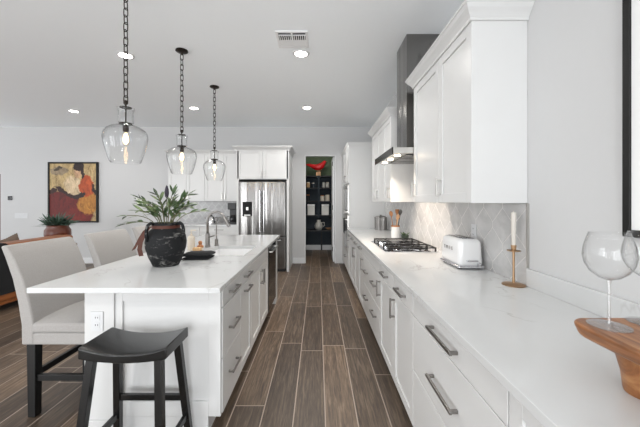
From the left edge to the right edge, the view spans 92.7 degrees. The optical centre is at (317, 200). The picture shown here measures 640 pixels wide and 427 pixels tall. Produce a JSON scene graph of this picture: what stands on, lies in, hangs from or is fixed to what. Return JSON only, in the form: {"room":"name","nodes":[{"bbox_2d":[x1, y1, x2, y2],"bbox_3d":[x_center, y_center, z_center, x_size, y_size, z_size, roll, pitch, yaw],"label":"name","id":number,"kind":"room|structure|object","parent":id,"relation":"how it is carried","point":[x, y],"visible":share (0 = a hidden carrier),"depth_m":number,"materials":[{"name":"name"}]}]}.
{"room":"kitchen","nodes":[
{"label":"kitchen","id":0,"kind":"room"},
{"bbox_2d":[0,127,371,262],"bbox_3d":[-3.995,-0.130,6.910,10.410,3.060,0.120,0,0,0],"label":"wall","id":1,"kind":"structure","parent":0,"point":[136,167],"depth_m":6.85,"materials":[{"name":"paint"}]},
{"bbox_2d":[0,174,0,239],"bbox_3d":[-7.590,0.393,6.890,0.900,2.005,0.070,0,0,0],"label":"door","id":2,"kind":"structure","parent":1,"relation":"in","point":[0,174],"depth_m":6.88,"materials":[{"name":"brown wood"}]},
{"bbox_2d":[15,213,27,217],"bbox_3d":[-6.649,0.325,6.845,0.269,0.090,0.010,0,0,0],"label":"light switch","id":3,"kind":"object","parent":1,"relation":"attached to","point":[17,215],"visible":1,"depth_m":6.84,"materials":[{"name":"grey plastic"}]},
{"bbox_2d":[48,162,98,222],"bbox_3d":[-5.475,-0.195,6.825,1.110,1.350,0.050,0,0,0],"label":"framed painting","id":4,"kind":"object","parent":1,"relation":"attached to","point":[73,187],"visible":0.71,"depth_m":6.82,"materials":[{"name":"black paint"}]},
{"bbox_2d":[83,258,92,262],"bbox_3d":[-5.190,1.335,6.843,3.880,0.130,0.015,0,0,0],"label":"baseboard","id":5,"kind":"structure","parent":1,"relation":"attached to","point":[86,260],"depth_m":6.83,"materials":[{"name":"paint"}]},
{"bbox_2d":[164,150,204,200],"bbox_3d":[-2.845,-0.542,6.646,0.847,1.085,0.408,0,0,0],"label":"upper cabinet","id":6,"kind":"object","parent":1,"relation":"attached to","point":[188,174],"visible":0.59,"depth_m":6.52,"materials":[{"name":"paint"}]},
{"bbox_2d":[175,201,235,222],"bbox_3d":[-2.410,0.243,6.843,1.580,0.483,0.010,0,0,0],"label":"tile backsplash","id":7,"kind":"structure","parent":1,"relation":"attached to","point":[222,206],"depth_m":6.84,"materials":[{"name":"grey tile"}]},
{"bbox_2d":[204,150,235,200],"bbox_3d":[-2.018,-0.542,6.646,0.803,1.085,0.408,0,0,0],"label":"upper cabinet","id":8,"kind":"object","parent":1,"relation":"attached to","point":[220,184],"visible":0.83,"depth_m":6.52,"materials":[{"name":"paint"}]},
{"bbox_2d":[293,258,304,262],"bbox_3d":[-0.428,1.335,6.843,0.263,0.130,0.015,0,0,0],"label":"baseboard","id":9,"kind":"structure","parent":1,"relation":"attached to","point":[295,260],"depth_m":6.83,"materials":[{"name":"paint"}]},
{"bbox_2d":[305,155,335,262],"bbox_3d":[0.049,0.184,6.910,0.694,2.431,0.132,0,0,0],"label":"trim","id":10,"kind":"structure","parent":1,"relation":"attached to","point":[334,156],"depth_m":6.84,"materials":[{"name":"paint"}]},
{"bbox_2d":[329,157,333,261],"bbox_3d":[0.329,0.193,7.309,0.092,2.395,0.663,0,0,0],"label":"door","id":11,"kind":"structure","parent":1,"relation":"in","point":[332,217],"depth_m":6.98,"materials":[{"name":"paint"}]},
{"bbox_2d":[0,250,412,426],"bbox_3d":[-3.935,1.450,2.900,10.530,0.100,12.200,0,0,0],"label":"floor","id":12,"kind":"structure","parent":0,"point":[316,359],"depth_m":2.52,"materials":[{"name":"brown wood"}]},
{"bbox_2d":[0,235,72,305],"bbox_3d":[-4.385,0.968,3.740,0.970,0.865,2.280,0,0,0],"label":"sofa","id":13,"kind":"object","parent":12,"relation":"on","point":[10,297],"visible":0.1,"depth_m":3.95,"materials":[{"name":"leather"}]},
{"bbox_2d":[0,243,15,295],"bbox_3d":[-4.019,0.840,3.625,0.265,0.640,1.150,0,0,0],"label":"throw blanket","id":14,"kind":"object","parent":13,"relation":"on","point":[7,286],"visible":0.36,"depth_m":3.78,"materials":[{"name":"black fabric"}]},
{"bbox_2d":[0,233,18,241],"bbox_3d":[-4.360,0.695,4.300,0.140,0.465,0.465,0,0,-6],"label":"cushion","id":15,"kind":"object","parent":13,"relation":"on","point":[14,237],"visible":0.16,"depth_m":4.32,"materials":[{"name":"beige fabric"}]},
{"bbox_2d":[2,237,86,416],"bbox_3d":[-1.738,0.844,2.225,0.627,1.111,0.530,0,0,0],"label":"bar chair","id":16,"kind":"object","parent":12,"relation":"on","point":[46,318],"visible":0.55,"depth_m":2.01,"materials":[{"name":"fabric"}]},
{"bbox_2d":[32,300,84,332],"bbox_3d":[-1.637,0.805,2.225,0.423,0.090,0.530,0,0,0],"label":"seat cushion","id":17,"kind":"object","parent":16,"relation":"on","point":[69,316],"depth_m":2.00,"materials":[{"name":"fabric"}]},
{"bbox_2d":[84,229,136,267],"bbox_3d":[-1.738,0.844,2.915,0.627,1.111,0.530,0,0,0],"label":"bar chair","id":18,"kind":"object","parent":12,"relation":"on","point":[105,247],"visible":0.16,"depth_m":2.84,"materials":[{"name":"fabric"}]},
{"bbox_2d":[76,327,192,426],"bbox_3d":[-0.959,1.059,1.619,0.456,0.682,0.365,0,0,0],"label":"stool","id":19,"kind":"object","parent":12,"relation":"on","point":[116,346],"visible":1,"depth_m":1.57,"materials":[{"name":"black wood"}]},
{"bbox_2d":[132,225,150,252],"bbox_3d":[-1.738,0.844,3.600,0.627,1.111,0.530,0,0,0],"label":"bar chair","id":20,"kind":"object","parent":12,"relation":"on","point":[137,231],"visible":0.09,"depth_m":3.34,"materials":[{"name":"fabric"}]},
{"bbox_2d":[85,240,276,426],"bbox_3d":[-0.986,0.959,3.067,0.818,0.882,2.527,0,0,0],"label":"island base","id":21,"kind":"object","parent":12,"relation":"on","point":[201,313],"visible":0.37,"depth_m":1.83,"materials":[{"name":"paint"}]},
{"bbox_2d":[91,312,102,330],"bbox_3d":[-1.312,0.715,1.811,0.072,0.116,0.008,0,0,0],"label":"wall outlet","id":22,"kind":"object","parent":21,"relation":"attached to","point":[96,317],"visible":1,"depth_m":1.81,"materials":[{"name":"white plastic"}]},
{"bbox_2d":[94,315,99,327],"bbox_3d":[-1.312,0.715,1.808,0.034,0.074,0.002,0,0,0],"label":"socket","id":23,"kind":"object","parent":22,"relation":"attached to","point":[96,317],"depth_m":1.81,"materials":[{"name":"plastic"}]},
{"bbox_2d":[27,235,279,292],"bbox_3d":[-1.089,0.501,3.045,1.081,0.030,2.681,0,0,0],"label":"countertop","id":24,"kind":"structure","parent":21,"relation":"on","point":[134,274],"depth_m":2.04,"materials":[{"name":"white stone"}]},
{"bbox_2d":[144,221,186,266],"bbox_3d":[-1.148,0.318,2.320,0.304,0.336,0.289,0,0,0],"label":"vase","id":25,"kind":"object","parent":24,"relation":"on","point":[163,247],"visible":0.91,"depth_m":2.22,"materials":[{"name":"black ceramic"}]},
{"bbox_2d":[132,225,180,255],"bbox_3d":[-1.220,0.297,2.320,0.331,0.229,0.201,0,0,0],"label":"ribbon","id":26,"kind":"object","parent":25,"relation":"attached to","point":[141,238],"visible":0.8,"depth_m":2.27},
{"bbox_2d":[116,184,207,226],"bbox_3d":[-1.177,0.067,2.298,0.693,0.407,0.473,0,0,0],"label":"leafy branches","id":27,"kind":"object","parent":25,"relation":"in","point":[154,210],"visible":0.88,"depth_m":2.30,"materials":[{"name":"green plant"}]},
{"bbox_2d":[187,230,195,250],"bbox_3d":[-1.254,0.384,3.020,0.072,0.203,0.072,0,0,45],"label":"hand soap bottle","id":28,"kind":"object","parent":24,"relation":"on","point":[191,239],"visible":0.91,"depth_m":2.99,"materials":[{"name":"beige ceramic"}]},
{"bbox_2d":[193,247,201,250],"bbox_3d":[-1.160,0.465,2.928,0.070,0.041,0.055,0,0,0],"label":"sponge","id":29,"kind":"object","parent":24,"relation":"on","point":[194,248],"visible":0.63,"depth_m":2.90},
{"bbox_2d":[181,250,215,259],"bbox_3d":[-1.008,0.455,2.580,0.225,0.060,0.180,0,0,0],"label":"folded cloth","id":30,"kind":"object","parent":24,"relation":"on","point":[192,255],"visible":0.99,"depth_m":2.52,"materials":[{"name":"black fabric"}]},
{"bbox_2d":[197,241,203,249],"bbox_3d":[-1.165,0.439,3.020,0.064,0.093,0.064,0,0,0],"label":"dish brush","id":31,"kind":"object","parent":24,"relation":"on","point":[199,242],"visible":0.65,"depth_m":3.01,"materials":[{"name":"beige wood"}]},
{"bbox_2d":[214,217,220,245],"bbox_3d":[-1.088,0.328,3.320,0.079,0.316,0.044,0,0,0],"label":"soap dispenser","id":32,"kind":"object","parent":24,"relation":"on","point":[216,239],"visible":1,"depth_m":3.31,"materials":[{"name":"silver metal"}]},
{"bbox_2d":[205,211,230,246],"bbox_3d":[-1.053,0.294,3.205,0.285,0.384,0.060,0,0,8],"label":"faucet","id":33,"kind":"object","parent":24,"relation":"on","point":[207,235],"visible":1,"depth_m":3.20,"materials":[{"name":"silver metal"}]},
{"bbox_2d":[213,249,251,255],"bbox_3d":[-0.868,0.634,3.010,0.429,0.236,0.604,0,0,0],"label":"sink","id":34,"kind":"object","parent":24,"relation":"in","point":[219,252],"visible":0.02,"depth_m":3.30,"materials":[{"name":"white ceramic"}]},
{"bbox_2d":[180,226,199,238],"bbox_3d":[-2.810,0.959,6.519,0.780,0.883,0.652,0,0,0],"label":"base cabinet","id":35,"kind":"object","parent":12,"relation":"on","point":[196,233],"visible":0.07,"depth_m":6.23,"materials":[{"name":"paint"}]},
{"bbox_2d":[180,223,235,225],"bbox_3d":[-2.418,0.501,6.524,1.603,0.030,0.628,0,0,0],"label":"countertop","id":36,"kind":"structure","parent":35,"relation":"on","point":[185,224],"depth_m":6.31,"materials":[{"name":"white stone"}]},
{"bbox_2d":[205,215,217,223],"bbox_3d":[-2.266,0.389,6.490,0.229,0.193,0.188,0,0,34],"label":"kettle","id":37,"kind":"object","parent":36,"relation":"on","point":[211,219],"visible":0.69,"depth_m":6.45,"materials":[{"name":"silver metal"}]},
{"bbox_2d":[227,203,235,223],"bbox_3d":[-1.819,0.263,6.530,0.197,0.446,0.260,0,0,0],"label":"coffee maker","id":38,"kind":"object","parent":36,"relation":"on","point":[231,206],"visible":0.77,"depth_m":6.41,"materials":[{"name":"plastic"}]},
{"bbox_2d":[200,226,235,235],"bbox_3d":[-2.018,0.959,6.519,0.800,0.883,0.652,0,0,0],"label":"base cabinet","id":39,"kind":"object","parent":12,"relation":"on","point":[221,230],"visible":0.24,"depth_m":6.23,"materials":[{"name":"paint"}]},
{"bbox_2d":[209,275,240,426],"bbox_3d":[-0.865,0.959,2.058,0.650,0.883,0.421,0,0,0],"label":"base cabinet","id":40,"kind":"object","parent":12,"relation":"on","point":[231,317],"visible":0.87,"depth_m":1.99,"materials":[{"name":"paint"}]},
{"bbox_2d":[240,264,252,372],"bbox_3d":[-0.865,0.959,2.459,0.650,0.883,0.378,0,0,0],"label":"base cabinet","id":41,"kind":"object","parent":12,"relation":"on","point":[245,276],"visible":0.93,"depth_m":2.43,"materials":[{"name":"paint"}]},
{"bbox_2d":[251,248,267,348],"bbox_3d":[-0.865,0.959,3.089,0.650,0.883,0.878,0,0,0],"label":"base cabinet","id":42,"kind":"object","parent":12,"relation":"on","point":[259,277],"visible":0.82,"depth_m":3.01,"materials":[{"name":"paint"}]},
{"bbox_2d":[239,182,286,270],"bbox_3d":[-1.096,0.507,6.368,0.912,1.785,0.865,0,0,0],"label":"refrigerator","id":43,"kind":"object","parent":12,"relation":"on","point":[262,205],"visible":0.79,"depth_m":6.00,"materials":[{"name":"silver metal"}]},
{"bbox_2d":[232,146,294,271],"bbox_3d":[-1.095,0.158,6.411,1.176,2.485,0.878,0,0,0],"label":"refrigerator surround","id":44,"kind":"object","parent":12,"relation":"on","point":[253,163],"visible":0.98,"depth_m":6.05,"materials":[{"name":"paint"}]},
{"bbox_2d":[268,241,277,312],"bbox_3d":[-0.863,0.959,3.835,0.655,0.882,0.606,0,0,0],"label":"dishwasher","id":45,"kind":"object","parent":12,"relation":"on","point":[272,249],"visible":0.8,"depth_m":3.75,"materials":[{"name":"metal"}]},
{"bbox_2d":[306,229,331,249],"bbox_3d":[0.105,1.100,8.518,2.200,0.600,0.475,0,0,0],"label":"shelf","id":46,"kind":"object","parent":12,"relation":"on","point":[307,230],"visible":0.14,"depth_m":8.28,"materials":[{"name":"black paint"}]},
{"bbox_2d":[315,220,324,229],"bbox_3d":[0.027,0.660,8.420,0.238,0.280,0.238,0,0,-45],"label":"jug","id":47,"kind":"object","parent":46,"relation":"on","point":[318,225],"visible":0.96,"depth_m":8.35,"materials":[{"name":"ceramic"}]},
{"bbox_2d":[346,231,350,277],"bbox_3d":[0.852,0.959,5.201,0.697,0.883,0.458,0,0,0],"label":"base cabinet","id":48,"kind":"object","parent":12,"relation":"on","point":[349,233],"visible":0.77,"depth_m":5.32,"materials":[{"name":"paint"}]},
{"bbox_2d":[350,234,354,287],"bbox_3d":[0.852,0.959,4.736,0.697,0.883,0.468,0,0,0],"label":"base cabinet","id":49,"kind":"object","parent":12,"relation":"on","point":[352,238],"visible":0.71,"depth_m":4.72,"materials":[{"name":"paint"}]},
{"bbox_2d":[352,238,358,296],"bbox_3d":[0.852,0.959,4.281,0.697,0.883,0.438,0,0,0],"label":"base cabinet","id":50,"kind":"object","parent":12,"relation":"on","point":[356,242],"visible":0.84,"depth_m":4.28,"materials":[{"name":"paint"}]},
{"bbox_2d":[357,242,363,308],"bbox_3d":[0.852,0.959,3.831,0.697,0.883,0.458,0,0,0],"label":"base cabinet","id":51,"kind":"object","parent":12,"relation":"on","point":[360,247],"visible":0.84,"depth_m":3.79,"materials":[{"name":"paint"}]},
{"bbox_2d":[341,142,384,270],"bbox_3d":[0.851,0.175,6.125,0.716,2.450,1.431,0,0,0],"label":"oven tower","id":52,"kind":"object","parent":12,"relation":"on","point":[358,208],"visible":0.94,"depth_m":5.45,"materials":[{"name":"paint"}]},
{"bbox_2d":[343,218,345,233],"bbox_3d":[0.497,0.459,5.740,0.027,0.283,0.240,0,0,0],"label":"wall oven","id":53,"kind":"object","parent":52,"relation":"hanging from","point":[344,220],"visible":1,"depth_m":5.62,"materials":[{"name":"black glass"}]},
{"bbox_2d":[343,185,348,213],"bbox_3d":[0.529,-0.030,5.920,0.062,0.520,0.820,0,0,0],"label":"microwave oven","id":54,"kind":"object","parent":52,"relation":"in","point":[346,189],"depth_m":5.67,"materials":[{"name":"silver glass"}]},
{"bbox_2d":[362,247,379,346],"bbox_3d":[0.852,0.959,3.141,0.697,0.883,0.918,0,0,0],"label":"base cabinet","id":55,"kind":"object","parent":12,"relation":"on","point":[371,269],"visible":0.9,"depth_m":3.02,"materials":[{"name":"paint"}]},
{"bbox_2d":[376,263,393,377],"bbox_3d":[0.852,0.959,2.435,0.697,0.883,0.490,0,0,0],"label":"base cabinet","id":56,"kind":"object","parent":12,"relation":"on","point":[386,278],"visible":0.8,"depth_m":2.44,"materials":[{"name":"paint"}]},
{"bbox_2d":[389,276,413,424],"bbox_3d":[0.852,0.959,1.962,0.697,0.883,0.452,0,0,0],"label":"base cabinet","id":57,"kind":"object","parent":12,"relation":"on","point":[402,316],"visible":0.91,"depth_m":1.95,"materials":[{"name":"paint"}]},
{"bbox_2d":[413,296,508,426],"bbox_3d":[0.852,0.959,1.300,0.697,0.883,0.867,0,0,0],"label":"base cabinet","id":58,"kind":"object","parent":12,"relation":"on","point":[452,388],"visible":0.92,"depth_m":1.25,"materials":[{"name":"paint"}]},
{"bbox_2d":[509,392,543,426],"bbox_3d":[0.870,0.959,0.258,0.660,0.883,1.215,0,0,0],"label":"base cabinet","id":59,"kind":"object","parent":12,"relation":"on","point":[519,416],"visible":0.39,"depth_m":0.82,"materials":[{"name":"paint"}]},
{"bbox_2d":[347,228,639,426],"bbox_3d":[0.863,0.501,2.542,0.695,0.030,5.785,0,0,0],"label":"countertop","id":60,"kind":"structure","parent":59,"relation":"on","point":[527,338],"depth_m":1.07,"materials":[{"name":"white stone"}]},
{"bbox_2d":[374,215,386,229],"bbox_3d":[1.060,0.358,5.150,0.211,0.256,0.211,0,0,0],"label":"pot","id":61,"kind":"object","parent":60,"relation":"on","point":[380,221],"visible":0.97,"depth_m":5.07,"materials":[{"name":"silver metal"}]},
{"bbox_2d":[391,225,399,237],"bbox_3d":[1.020,0.403,4.020,0.115,0.165,0.115,0,0,0],"label":"utensil crock","id":62,"kind":"object","parent":60,"relation":"on","point":[395,230],"visible":0.89,"depth_m":3.97,"materials":[{"name":"white ceramic"}]},
{"bbox_2d":[371,238,438,252],"bbox_3d":[0.890,0.463,3.260,0.510,0.046,0.780,0,0,0],"label":"gas cooktop","id":63,"kind":"object","parent":60,"relation":"in","point":[402,246],"visible":1,"depth_m":3.06,"materials":[{"name":"silver metal"}]},
{"bbox_2d":[401,232,408,237],"bbox_3d":[1.099,0.435,3.856,0.122,0.101,0.104,0,0,37],"label":"potted herb","id":64,"kind":"object","parent":60,"relation":"on","point":[404,235],"visible":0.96,"depth_m":3.83,"materials":[{"name":"green plant"}]},
{"bbox_2d":[440,235,483,268],"bbox_3d":[1.085,0.377,2.310,0.184,0.218,0.354,0,0,0],"label":"toaster","id":65,"kind":"object","parent":60,"relation":"on","point":[460,251],"visible":1,"depth_m":2.17,"materials":[{"name":"white plastic"}]},
{"bbox_2d":[501,245,525,287],"bbox_3d":[1.132,0.370,1.765,0.122,0.231,0.122,0,0,0],"label":"candlestick","id":66,"kind":"object","parent":60,"relation":"on","point":[513,250],"visible":1,"depth_m":1.76,"materials":[{"name":"gold metal"}]},
{"bbox_2d":[511,211,516,244],"bbox_3d":[1.132,0.156,1.765,0.029,0.198,0.029,0,0,0],"label":"taper candle","id":67,"kind":"object","parent":66,"relation":"on","point":[513,214],"visible":1,"depth_m":1.75,"materials":[{"name":"white wax"}]},
{"bbox_2d":[511,245,516,250],"bbox_3d":[1.132,0.271,1.765,0.030,0.032,0.030,0,0,0],"label":"candle cup","id":68,"kind":"object","parent":66,"relation":"on","point":[513,247],"depth_m":1.75,"materials":[{"name":"gold metal"}]},
{"bbox_2d":[574,318,639,399],"bbox_3d":[0.880,0.408,0.636,0.353,0.156,0.466,0,0,0],"label":"serving stand","id":69,"kind":"object","parent":60,"relation":"on","point":[622,338],"visible":1,"depth_m":0.76,"materials":[{"name":"brown wood"}]},
{"bbox_2d":[581,232,638,323],"bbox_3d":[0.768,0.206,0.805,0.111,0.247,0.111,0,0,0],"label":"wine glass","id":70,"kind":"object","parent":69,"relation":"on","point":[587,232],"visible":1,"depth_m":0.81,"materials":[{"name":"clear glass"}]},
{"bbox_2d":[581,232,638,279],"bbox_3d":[0.768,0.146,0.805,0.111,0.126,0.111,0,0,0],"label":"bowl","id":71,"kind":"object","parent":70,"relation":"on","point":[587,232],"depth_m":0.81,"materials":[{"name":"clear glass"}]},
{"bbox_3d":[-4.690,1.093,5.500,0.550,0.615,0.550,0,0,0],"label":"side table","id":72,"kind":"object","parent":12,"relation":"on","visible":0},
{"bbox_2d":[37,212,79,236],"bbox_3d":[-4.687,0.487,5.497,0.622,0.595,0.651,0,0,-26],"label":"potted fern","id":73,"kind":"object","parent":72,"relation":"on","point":[58,225],"visible":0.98,"depth_m":5.40,"materials":[{"name":"green plant"}]},
{"bbox_2d":[43,225,71,236],"bbox_3d":[-4.690,0.610,5.500,0.390,0.350,0.390,0,0,0],"label":"pot","id":74,"kind":"object","parent":73,"relation":"attached to","point":[50,230],"depth_m":5.37,"materials":[{"name":"ceramic"}]},
{"bbox_2d":[0,0,463,126],"bbox_3d":[-3.935,-1.710,2.900,10.530,0.100,12.200,0,0,0],"label":"ceiling","id":75,"kind":"structure","parent":0,"point":[57,56],"depth_m":3.60,"materials":[{"name":"paint"}]},
{"bbox_2d":[67,109,79,112],"bbox_3d":[-4.500,-1.655,5.620,0.190,0.008,0.190,0,0,0],"label":"recessed light","id":76,"kind":"object","parent":75,"relation":"in","point":[70,110],"visible":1,"depth_m":5.61,"materials":[{"name":"white plastic"}]},
{"bbox_2d":[119,0,131,143],"bbox_3d":[-1.500,-0.978,2.380,0.312,1.364,0.312,0,0,0],"label":"pendant light","id":77,"kind":"object","parent":75,"relation":"hanging from","point":[125,124],"visible":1,"depth_m":2.38,"materials":[{"name":"brown metal"}]},
{"bbox_2d":[123,124,128,131],"bbox_3d":[-1.500,-0.568,2.380,0.042,0.056,0.042,0,0,0],"label":"socket","id":78,"kind":"object","parent":77,"relation":"attached to","point":[125,126],"depth_m":2.37,"materials":[{"name":"brown metal"}]},
{"bbox_2d":[116,51,134,58],"bbox_3d":[-2.190,-1.655,3.470,0.190,0.008,0.190,0,0,0],"label":"recessed light","id":79,"kind":"object","parent":75,"relation":"in","point":[118,53],"visible":0.85,"depth_m":3.47,"materials":[{"name":"white"}]},
{"bbox_2d":[119,53,131,57],"bbox_3d":[-2.190,-1.657,3.470,0.134,0.005,0.134,0,0,0],"label":"diffuser","id":80,"kind":"object","parent":79,"relation":"attached to","point":[120,54],"depth_m":3.47,"materials":[{"name":"white plastic"}]},
{"bbox_2d":[175,47,187,160],"bbox_3d":[-1.500,-0.978,3.360,0.312,1.364,0.312,0,0,0],"label":"pendant light","id":81,"kind":"object","parent":75,"relation":"hanging from","point":[181,51],"visible":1,"depth_m":3.36,"materials":[{"name":"black metal"}]},
{"bbox_2d":[188,106,199,109],"bbox_3d":[-2.210,-1.655,5.440,0.190,0.008,0.190,0,0,0],"label":"recessed light","id":82,"kind":"object","parent":75,"relation":"in","point":[190,107],"visible":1,"depth_m":5.45,"materials":[{"name":"white plastic"}]},
{"bbox_2d":[210,85,218,170],"bbox_3d":[-1.500,-0.978,4.420,0.312,1.364,0.312,0,0,0],"label":"pendant light","id":83,"kind":"object","parent":75,"relation":"hanging from","point":[214,87],"visible":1,"depth_m":4.42,"materials":[{"name":"black metal"}]},
{"bbox_2d":[275,31,308,47],"bbox_3d":[-0.260,-1.654,3.130,0.320,0.012,0.320,0,0,0],"label":"ceiling vent","id":84,"kind":"object","parent":75,"relation":"in","point":[285,39],"visible":1,"depth_m":3.11,"materials":[{"name":"metal"}]},
{"bbox_2d":[293,49,309,57],"bbox_3d":[-0.190,-1.655,3.430,0.190,0.008,0.190,0,0,0],"label":"recessed light","id":85,"kind":"object","parent":75,"relation":"in","point":[300,53],"visible":1,"depth_m":3.42,"materials":[{"name":"paint"}]},
{"bbox_2d":[295,51,306,56],"bbox_3d":[-0.190,-1.657,3.430,0.134,0.005,0.134,0,0,0],"label":"diffuser","id":86,"kind":"object","parent":85,"relation":"attached to","point":[297,53],"depth_m":3.43,"materials":[{"name":"white plastic"}]},
{"bbox_2d":[306,157,332,244],"bbox_3d":[0.105,-0.130,8.810,2.210,3.060,0.100,0,0,0],"label":"wall","id":87,"kind":"structure","parent":0,"point":[312,238],"depth_m":8.76,"materials":[{"name":"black paint"}]},
{"bbox_2d":[306,245,331,249],"bbox_3d":[0.105,1.330,8.752,2.210,0.140,0.015,0,0,0],"label":"baseboard","id":88,"kind":"structure","parent":87,"relation":"attached to","point":[308,247],"depth_m":8.74,"materials":[{"name":"paint"}]},
{"bbox_2d":[306,187,331,188],"bbox_3d":[0.105,-0.271,8.578,2.200,0.208,0.356,0,0,0],"label":"shelf","id":89,"kind":"object","parent":87,"relation":"attached to","point":[306,187],"visible":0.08,"depth_m":8.41,"materials":[{"name":"black paint"}]},
{"bbox_2d":[306,176,331,177],"bbox_3d":[0.105,-0.596,8.578,2.200,0.208,0.356,0,0,0],"label":"shelf","id":90,"kind":"object","parent":87,"relation":"attached to","point":[306,176],"visible":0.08,"depth_m":8.55,"materials":[{"name":"black paint"}]},
{"bbox_2d":[306,161,326,175],"bbox_3d":[-0.043,-0.918,8.520,0.597,0.434,0.184,0,0,0],"label":"bird figurine","id":91,"kind":"object","parent":90,"relation":"on","point":[321,165],"visible":0.94,"depth_m":8.47,"materials":[{"name":"red wood"}]},
{"bbox_3d":[0.105,0.494,8.578,2.200,0.208,0.355,0,0,0],"label":"shelf","id":92,"kind":"object","parent":87,"relation":"attached to","visible":0},
{"bbox_2d":[307,204,314,214],"bbox_3d":[-0.190,0.240,8.525,0.208,0.300,0.198,0,0,0],"label":"storage box","id":93,"kind":"object","parent":92,"relation":"on","point":[311,207],"visible":1,"depth_m":8.43,"materials":[{"name":"metal"}]},
{"bbox_2d":[318,176,319,217],"bbox_3d":[0.020,-0.115,8.387,0.050,1.170,0.025,0,0,0],"label":"upright","id":94,"kind":"object","parent":92,"relation":"attached to","point":[318,176],"visible":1,"depth_m":8.38,"materials":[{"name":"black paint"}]},
{"bbox_2d":[321,204,328,214],"bbox_3d":[0.200,0.240,8.525,0.208,0.300,0.198,0,0,0],"label":"storage box","id":95,"kind":"object","parent":92,"relation":"on","point":[325,207],"visible":1,"depth_m":8.43,"materials":[{"name":"metal"}]},
{"bbox_3d":[0.105,0.104,8.578,2.200,0.208,0.355,0,0,0],"label":"shelf","id":96,"kind":"object","parent":87,"relation":"attached to","visible":0},
{"bbox_2d":[325,194,329,200],"bbox_3d":[0.265,-0.100,8.500,0.120,0.200,0.118,0,0,0],"label":"cookie jar","id":97,"kind":"object","parent":96,"relation":"on","point":[327,196],"visible":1,"depth_m":8.45,"materials":[{"name":"beige ceramic"}]},
{"bbox_2d":[374,0,639,303],"bbox_3d":[1.270,-0.130,2.900,0.120,3.060,12.200,0,0,0],"label":"wall","id":98,"kind":"structure","parent":0,"point":[575,46],"depth_m":1.42,"materials":[{"name":"paint"}]},
{"bbox_2d":[368,107,413,201],"bbox_3d":[1.016,-0.558,4.353,0.385,1.140,1.416,0,0,0],"label":"upper cabinet","id":99,"kind":"object","parent":98,"relation":"attached to","point":[390,182],"visible":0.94,"depth_m":3.83,"materials":[{"name":"paint"}]},
{"bbox_2d":[375,34,439,164],"bbox_3d":[0.949,-1.047,3.260,0.521,1.224,0.854,0,0,0],"label":"range hood","id":100,"kind":"object","parent":98,"relation":"attached to","point":[413,48],"visible":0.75,"depth_m":3.03,"materials":[{"name":"metal"}]},
{"bbox_2d":[385,202,527,284],"bbox_3d":[1.204,0.249,3.599,0.010,0.471,3.683,0,0,0],"label":"tile backsplash","id":101,"kind":"structure","parent":98,"relation":"attached to","point":[426,222],"depth_m":2.26,"materials":[{"name":"tile"}]},
{"bbox_2d":[471,224,475,237],"bbox_3d":[1.194,0.235,2.340,0.008,0.116,0.072,0,0,0],"label":"wall outlet","id":102,"kind":"object","parent":101,"relation":"attached to","point":[473,226],"visible":0.9,"depth_m":2.33,"materials":[{"name":"grey plastic"}]},
{"bbox_2d":[405,0,534,202],"bbox_3d":[1.016,-0.558,2.289,0.385,1.140,1.184,0,0,0],"label":"upper cabinet","id":103,"kind":"object","parent":98,"relation":"attached to","point":[470,86],"visible":1,"depth_m":1.76,"materials":[{"name":"paint"}]},
{"bbox_2d":[526,203,528,267],"bbox_3d":[1.204,0.200,1.751,0.013,0.371,0.012,0,0,0],"label":"trim","id":104,"kind":"structure","parent":98,"relation":"attached to","point":[527,204],"depth_m":1.75,"materials":[{"name":"paint"}]},
{"bbox_2d":[526,269,639,317],"bbox_3d":[1.200,0.436,0.697,0.020,0.100,2.094,0,0,0],"label":"upstand","id":105,"kind":"object","parent":98,"relation":"attached to","point":[605,305],"visible":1,"depth_m":1.37,"materials":[{"name":"white stone"}]},
{"bbox_2d":[622,0,639,237],"bbox_3d":[1.199,-0.531,0.706,0.022,1.338,0.972,0,0,0],"label":"picture frame","id":106,"kind":"object","parent":98,"relation":"attached to","point":[630,9],"visible":1,"depth_m":1.16,"materials":[{"name":"black metal"}]},
{"bbox_2d":[631,0,639,230],"bbox_3d":[1.202,-0.531,0.706,0.013,1.282,0.916,0,0,0],"label":"print","id":107,"kind":"object","parent":106,"relation":"attached to","point":[635,4],"depth_m":1.15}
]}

